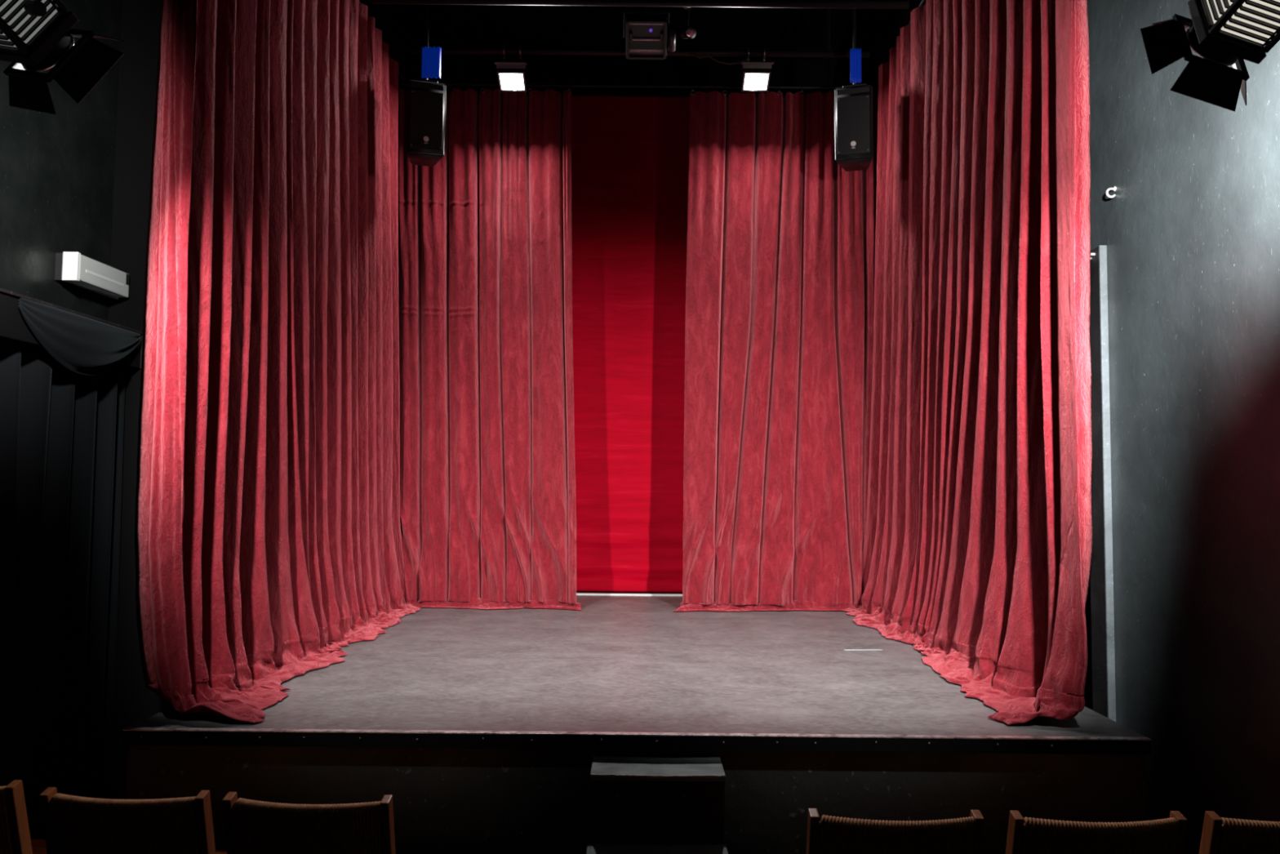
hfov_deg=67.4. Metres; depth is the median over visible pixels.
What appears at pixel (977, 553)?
curtain
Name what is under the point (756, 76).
floodlight
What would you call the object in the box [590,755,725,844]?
step block
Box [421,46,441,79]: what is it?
filter
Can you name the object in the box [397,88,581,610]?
curtain
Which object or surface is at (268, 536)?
curtain
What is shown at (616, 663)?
floor
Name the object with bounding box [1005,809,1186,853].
chair
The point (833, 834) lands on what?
chair
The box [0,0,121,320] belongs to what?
wall
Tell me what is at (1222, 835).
chair
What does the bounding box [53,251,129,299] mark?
emergency light
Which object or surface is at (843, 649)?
tape
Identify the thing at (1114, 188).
hook
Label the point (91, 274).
diffuser
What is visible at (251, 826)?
chair
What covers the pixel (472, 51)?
bar
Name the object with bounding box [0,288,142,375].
drape
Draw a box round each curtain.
[134,0,420,723]
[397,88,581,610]
[673,90,878,611]
[842,0,1092,724]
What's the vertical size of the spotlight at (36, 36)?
0.484 m
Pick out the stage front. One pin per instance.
(446, 800)
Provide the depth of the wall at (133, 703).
4.71 m
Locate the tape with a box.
[843,648,881,650]
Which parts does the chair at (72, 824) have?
leg, panel, leg, seat rail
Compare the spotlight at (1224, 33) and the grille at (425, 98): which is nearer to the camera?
the spotlight at (1224, 33)
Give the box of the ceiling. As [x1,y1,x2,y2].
[404,0,906,48]
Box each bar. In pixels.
[371,0,909,8]
[410,4,870,57]
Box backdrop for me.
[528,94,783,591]
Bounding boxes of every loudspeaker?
[405,4,446,166]
[834,0,873,171]
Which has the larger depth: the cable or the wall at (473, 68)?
the wall at (473, 68)
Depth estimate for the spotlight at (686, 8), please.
6.25 m
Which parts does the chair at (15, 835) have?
backrest, panel, leg, seat rail, seat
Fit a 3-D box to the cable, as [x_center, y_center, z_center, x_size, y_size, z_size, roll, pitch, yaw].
[0.595,-2.768,7.199,0.451,0.106,0.012,1,-3,0]
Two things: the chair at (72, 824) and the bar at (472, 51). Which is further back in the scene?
the bar at (472, 51)
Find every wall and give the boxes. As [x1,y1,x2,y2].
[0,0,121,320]
[107,0,423,799]
[422,44,879,97]
[880,0,1279,853]
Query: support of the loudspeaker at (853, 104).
hanging from the ceiling
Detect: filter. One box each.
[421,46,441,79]
[849,48,861,83]
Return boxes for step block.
[586,842,728,853]
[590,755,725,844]
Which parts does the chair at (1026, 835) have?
leg, panel, leg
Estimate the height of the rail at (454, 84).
1.095 m
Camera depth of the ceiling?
8.91 m
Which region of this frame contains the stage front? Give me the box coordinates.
[125,744,1147,853]
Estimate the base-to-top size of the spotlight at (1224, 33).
0.484 m
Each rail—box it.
[398,4,877,96]
[872,0,925,86]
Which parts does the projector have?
small spotlight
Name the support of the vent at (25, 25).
attached to the spotlight at (36, 36)
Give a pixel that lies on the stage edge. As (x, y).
(131, 735)
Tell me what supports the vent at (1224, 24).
attached to the spotlight at (1224, 33)
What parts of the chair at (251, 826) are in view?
leg, panel, leg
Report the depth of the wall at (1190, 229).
4.00 m
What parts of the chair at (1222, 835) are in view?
leg, panel, backrest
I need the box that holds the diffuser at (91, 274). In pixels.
[74,253,128,297]
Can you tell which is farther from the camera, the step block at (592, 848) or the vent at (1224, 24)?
the step block at (592, 848)
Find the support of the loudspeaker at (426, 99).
hanging from the ceiling
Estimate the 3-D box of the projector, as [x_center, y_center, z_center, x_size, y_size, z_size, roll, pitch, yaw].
[0.151,-3.017,6.733,0.531,0.784,0.431,1,-3,0]
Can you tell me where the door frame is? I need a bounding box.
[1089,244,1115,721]
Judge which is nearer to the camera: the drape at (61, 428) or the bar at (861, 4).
the drape at (61, 428)
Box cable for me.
[688,52,748,65]
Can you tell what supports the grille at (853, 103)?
attached to the loudspeaker at (853, 104)
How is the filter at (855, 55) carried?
attached to the loudspeaker at (853, 104)
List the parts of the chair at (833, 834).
leg, panel, leg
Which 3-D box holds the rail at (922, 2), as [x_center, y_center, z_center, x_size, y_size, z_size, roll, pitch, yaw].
[1.892,-3.367,5.938,0.024,1.031,3.650,1,-3,0]
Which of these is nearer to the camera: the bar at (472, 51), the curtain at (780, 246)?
the bar at (472, 51)
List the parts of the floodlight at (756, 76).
frame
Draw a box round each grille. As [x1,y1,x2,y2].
[408,81,443,151]
[836,86,870,155]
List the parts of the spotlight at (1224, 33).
barn door, barn door, barn door, gel frame, corner post, barn door, corner post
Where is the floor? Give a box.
[128,591,1146,737]
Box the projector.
[623,6,696,59]
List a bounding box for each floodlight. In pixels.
[493,45,527,92]
[741,48,773,92]
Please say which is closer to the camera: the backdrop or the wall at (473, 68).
the backdrop
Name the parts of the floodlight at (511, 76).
frame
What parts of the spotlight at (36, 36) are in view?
corner post, barn door, tilt knob, gel frame, corner post, barn door, barn door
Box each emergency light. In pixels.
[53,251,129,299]
[85,269,124,286]
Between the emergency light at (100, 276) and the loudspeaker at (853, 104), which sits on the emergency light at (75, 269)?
the emergency light at (100, 276)
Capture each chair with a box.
[0,779,47,853]
[39,786,226,853]
[222,791,395,853]
[805,808,984,853]
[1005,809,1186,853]
[1199,810,1279,853]
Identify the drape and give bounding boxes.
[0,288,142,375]
[0,342,125,839]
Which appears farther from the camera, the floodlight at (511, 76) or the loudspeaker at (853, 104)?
the floodlight at (511, 76)
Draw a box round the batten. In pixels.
[576,592,682,595]
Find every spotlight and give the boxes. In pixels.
[0,0,124,114]
[683,7,693,10]
[1140,0,1279,111]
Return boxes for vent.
[0,0,62,52]
[1200,0,1279,48]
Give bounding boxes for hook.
[1106,186,1116,198]
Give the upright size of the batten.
0.012 m
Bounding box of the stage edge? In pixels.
[122,727,1151,754]
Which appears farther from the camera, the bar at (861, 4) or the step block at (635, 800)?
the bar at (861, 4)

